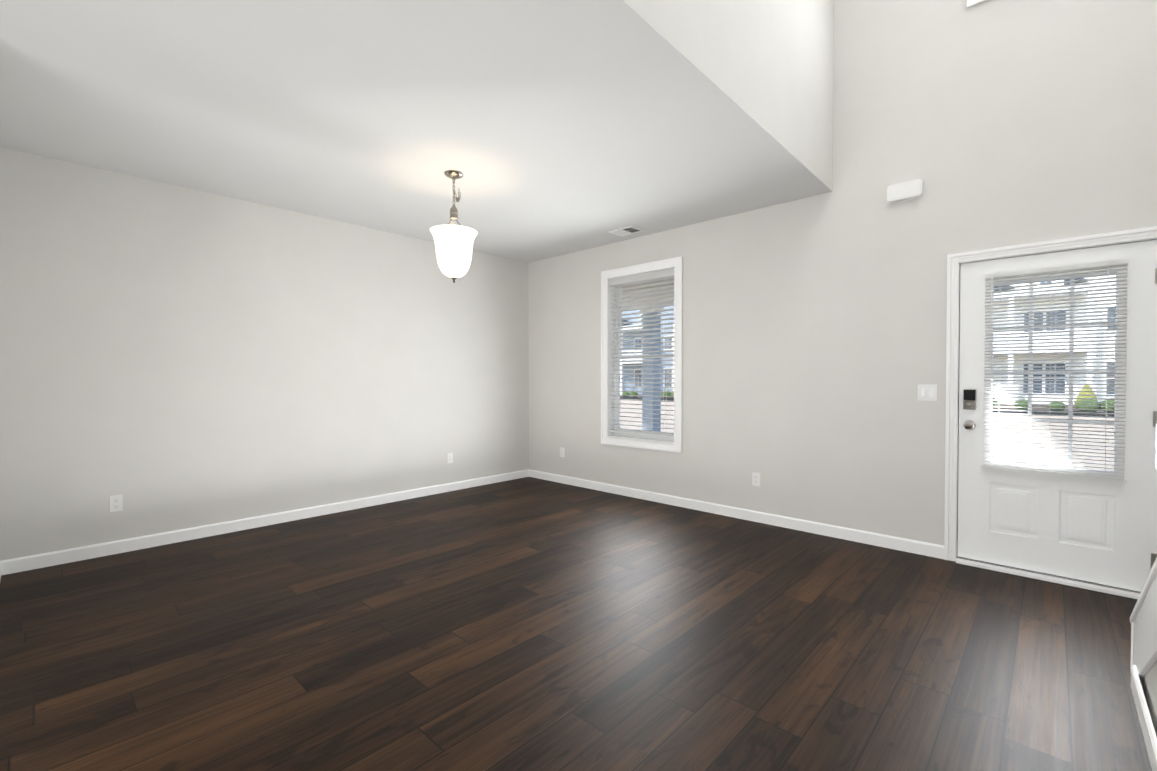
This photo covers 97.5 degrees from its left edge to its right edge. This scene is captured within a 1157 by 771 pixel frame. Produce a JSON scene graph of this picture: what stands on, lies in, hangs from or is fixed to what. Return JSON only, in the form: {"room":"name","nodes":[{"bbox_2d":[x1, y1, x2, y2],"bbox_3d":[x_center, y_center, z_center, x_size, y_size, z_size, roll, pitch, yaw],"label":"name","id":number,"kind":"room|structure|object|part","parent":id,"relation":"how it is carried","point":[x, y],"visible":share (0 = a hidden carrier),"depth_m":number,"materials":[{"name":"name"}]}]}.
{"room":"empty living room","nodes":[
{"label":"empty living room","id":0,"kind":"room"},
{"bbox_2d":[0,146,528,560],"bbox_3d":[-3.762,-1.585,3.260,0.150,5.600,8.983,1,1,43],"label":"wall","id":1,"kind":"structure","parent":0,"point":[174,357],"depth_m":4.10,"materials":[{"name":"paint"}]},
{"bbox_2d":[0,560,3,578],"bbox_3d":[-3.121,1.177,2.699,1.544,0.092,0.014,1,1,43],"label":"baseboard","id":2,"kind":"structure","parent":1,"relation":"attached to","point":[1,562],"depth_m":3.25,"materials":[{"name":"white wood"}]},
{"bbox_2d":[109,495,122,511],"bbox_3d":[-3.325,0.848,3.646,0.007,0.115,0.070,1,1,43],"label":"electrical outlet","id":3,"kind":"object","parent":1,"relation":"attached to","point":[115,502],"visible":1,"depth_m":3.65,"materials":[{"name":"white plastic"}]},
{"bbox_2d":[4,469,527,574],"bbox_3d":[-2.171,1.147,4.880,0.014,0.092,4.499,1,1,43],"label":"baseboard","id":4,"kind":"structure","parent":1,"relation":"attached to","point":[25,563],"depth_m":4.11,"materials":[{"name":"white wood"}]},
{"bbox_2d":[447,453,452,463],"bbox_3d":[-1.436,0.812,5.667,0.007,0.115,0.070,1,1,43],"label":"electrical outlet","id":5,"kind":"object","parent":1,"relation":"attached to","point":[449,457],"visible":1,"depth_m":5.66,"materials":[{"name":"white plastic"}]},
{"bbox_2d":[0,0,831,262],"bbox_3d":[-2.282,-1.658,1.979,3.760,0.300,8.833,1,1,43],"label":"ceiling","id":6,"kind":"structure","parent":0,"point":[550,128],"depth_m":2.83,"materials":[{"name":"paint"}]},
{"bbox_2d":[430,170,477,282],"bbox_3d":[-0.901,-1.137,3.669,0.336,0.788,0.336,1,1,43],"label":"pendant light","id":7,"kind":"object","parent":6,"relation":"hanging from","point":[453,245],"visible":1,"depth_m":3.58,"materials":[{"name":"white glass"}]},
{"bbox_3d":[-0.901,-0.947,3.672,0.336,0.332,0.336,1,1,43],"label":"lamp shade","id":8,"kind":"part","parent":7,"relation":"part of","materials":[{"name":"white glass"}]},
{"bbox_2d":[608,226,644,235],"bbox_3d":[0.479,-1.544,5.080,0.295,0.012,0.212,1,1,43],"label":"ceiling vent","id":9,"kind":"object","parent":6,"relation":"in","point":[628,230],"visible":0.98,"depth_m":5.07,"materials":[{"name":"white metal"}]},
{"bbox_2d":[0,477,1151,770],"bbox_3d":[-1.364,1.294,1.161,6.574,0.100,9.133,1,1,43],"label":"floor","id":10,"kind":"structure","parent":0,"point":[528,623],"depth_m":2.34,"materials":[{"name":"brown wood"}]},
{"bbox_2d":[1130,424,1156,770],"bbox_3d":[1.101,-0.722,-0.004,1.111,3.971,4.865,1,1,43],"label":"staircase","id":11,"kind":"structure","parent":10,"relation":"on","point":[1143,659],"depth_m":1.84,"materials":[{"name":"paint"}]},
{"bbox_2d":[622,0,833,190],"bbox_3d":[-1.002,-2.872,0.766,0.258,2.758,8.833,1,1,43],"label":"wall","id":12,"kind":"structure","parent":0,"point":[766,65],"depth_m":3.08,"materials":[{"name":"paint"}]},
{"bbox_2d":[528,0,1156,545],"bbox_3d":[1.703,-1.601,4.404,6.574,5.600,0.150,1,1,43],"label":"wall","id":13,"kind":"structure","parent":0,"point":[812,342],"depth_m":3.82,"materials":[{"name":"paint"}]},
{"bbox_2d":[560,447,563,456],"bbox_3d":[-0.199,0.806,6.107,0.070,0.115,0.007,1,1,43],"label":"electrical outlet","id":14,"kind":"object","parent":13,"relation":"attached to","point":[561,452],"visible":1,"depth_m":6.11,"materials":[{"name":"white plastic"}]},
{"bbox_2d":[601,256,682,452],"bbox_3d":[0.686,-0.304,5.355,1.033,1.918,0.174,1,1,43],"label":"dining room window","id":15,"kind":"structure","parent":13,"relation":"in","point":[613,281],"depth_m":5.35,"materials":[{"name":"white plastic"}]},
{"bbox_2d":[609,268,673,437],"bbox_3d":[0.665,-0.326,5.333,0.843,1.687,0.074,1,1,43],"label":"blind","id":16,"kind":"object","parent":15,"relation":"attached to","point":[652,273],"depth_m":5.37,"materials":[{"name":"white plastic"}]},
{"bbox_3d":[0.723,-0.307,5.395,0.851,1.730,0.065,1,1,43],"label":"frame","id":17,"kind":"part","parent":15,"relation":"part of","materials":[{"name":"white plastic"}]},
{"bbox_3d":[0.724,-0.312,5.396,0.711,1.580,0.028,1,1,43],"label":"glass","id":18,"kind":"part","parent":15,"relation":"part of","materials":[{"name":"clear glass"}]},
{"bbox_2d":[528,469,943,558],"bbox_3d":[0.965,1.145,5.018,4.347,0.092,0.014,1,1,43],"label":"baseboard","id":19,"kind":"structure","parent":13,"relation":"attached to","point":[886,541],"depth_m":4.39,"materials":[{"name":"white wood"}]},
{"bbox_2d":[752,472,759,485],"bbox_3d":[1.562,0.826,4.461,0.070,0.115,0.007,1,1,43],"label":"electrical outlet","id":20,"kind":"object","parent":13,"relation":"attached to","point":[755,479],"visible":1,"depth_m":4.46,"materials":[{"name":"white plastic"}]},
{"bbox_2d":[887,179,923,203],"bbox_3d":[2.354,-1.403,3.660,0.224,0.128,0.051,1,1,43],"label":"door chime","id":21,"kind":"object","parent":13,"relation":"attached to","point":[906,191],"visible":1,"depth_m":3.64,"materials":[{"name":"white plastic"}]},
{"bbox_2d":[918,384,936,400],"bbox_3d":[2.473,0.050,3.595,0.116,0.116,0.013,1,1,43],"label":"switch plate","id":22,"kind":"object","parent":13,"relation":"attached to","point":[927,392],"visible":1,"depth_m":3.60,"materials":[{"name":"white plastic"}]},
{"bbox_2d":[967,0,986,7],"bbox_3d":[3.000,-3.114,3.154,0.908,1.148,0.174,1,1,43],"label":"window","id":23,"kind":"structure","parent":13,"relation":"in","point":[970,3],"depth_m":3.39,"materials":[{"name":"white plastic"}]},
{"bbox_2d":[944,226,1156,598],"bbox_3d":[2.989,0.158,3.215,1.057,2.115,0.225,1,1,43],"label":"door frame","id":24,"kind":"structure","parent":13,"relation":"attached to","point":[955,261],"depth_m":3.47,"materials":[{"name":"white wood"}]},
{"bbox_2d":[957,240,1156,591],"bbox_3d":[2.952,0.179,3.168,0.926,2.015,0.130,1,1,43],"label":"front door","id":25,"kind":"structure","parent":13,"relation":"in","point":[1098,531],"depth_m":3.12,"materials":[{"name":"white wood"}]},
{"bbox_2d":[963,389,976,409],"bbox_3d":[2.647,0.095,3.432,0.072,0.140,0.046,1,1,43],"label":"door lock","id":26,"kind":"object","parent":25,"relation":"attached to","point":[969,399],"visible":1,"depth_m":3.43,"materials":[{"name":"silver metal"}]},
{"bbox_3d":[2.968,-0.079,3.190,0.565,1.180,0.014,1,1,43],"label":"glass","id":27,"kind":"part","parent":25,"relation":"part of","materials":[{"name":"clear glass"}]},
{"bbox_2d":[981,259,1128,482],"bbox_3d":[2.937,-0.088,3.156,0.661,1.302,0.050,1,1,43],"label":"window blind","id":28,"kind":"object","parent":25,"relation":"attached to","point":[1112,263],"visible":0.94,"depth_m":3.13,"materials":[{"name":"white plastic"}]},
{"label":"outside","id":29,"kind":"structure","parent":0,"visible":0},
{"bbox_2d":[620,400,1113,470],"bbox_3d":[13.857,1.408,14.760,160.000,0.200,31.515,1,1,43],"label":"ground","id":30,"kind":"structure","parent":29,"point":[637,424],"depth_m":12.77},
{"bbox_2d":[622,278,673,431],"bbox_3d":[1.472,-0.101,6.261,4.029,3.050,2.215,1,1,43],"label":"porch","id":31,"kind":"object","parent":30,"relation":"on","point":[652,380],"depth_m":7.68,"materials":[{"name":"beige"}]},
{"bbox_2d":[620,383,1114,416],"bbox_3d":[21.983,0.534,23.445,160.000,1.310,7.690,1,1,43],"label":"bush","id":32,"kind":"object","parent":30,"relation":"on","point":[621,384],"depth_m":25.71,"materials":[{"name":"green"}]},
{"bbox_2d":[620,275,1115,416],"bbox_3d":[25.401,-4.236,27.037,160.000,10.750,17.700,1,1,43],"label":"townhouse","id":33,"kind":"structure","parent":30,"relation":"on","point":[672,376],"depth_m":26.22,"materials":[{"name":"white"}]}
]}

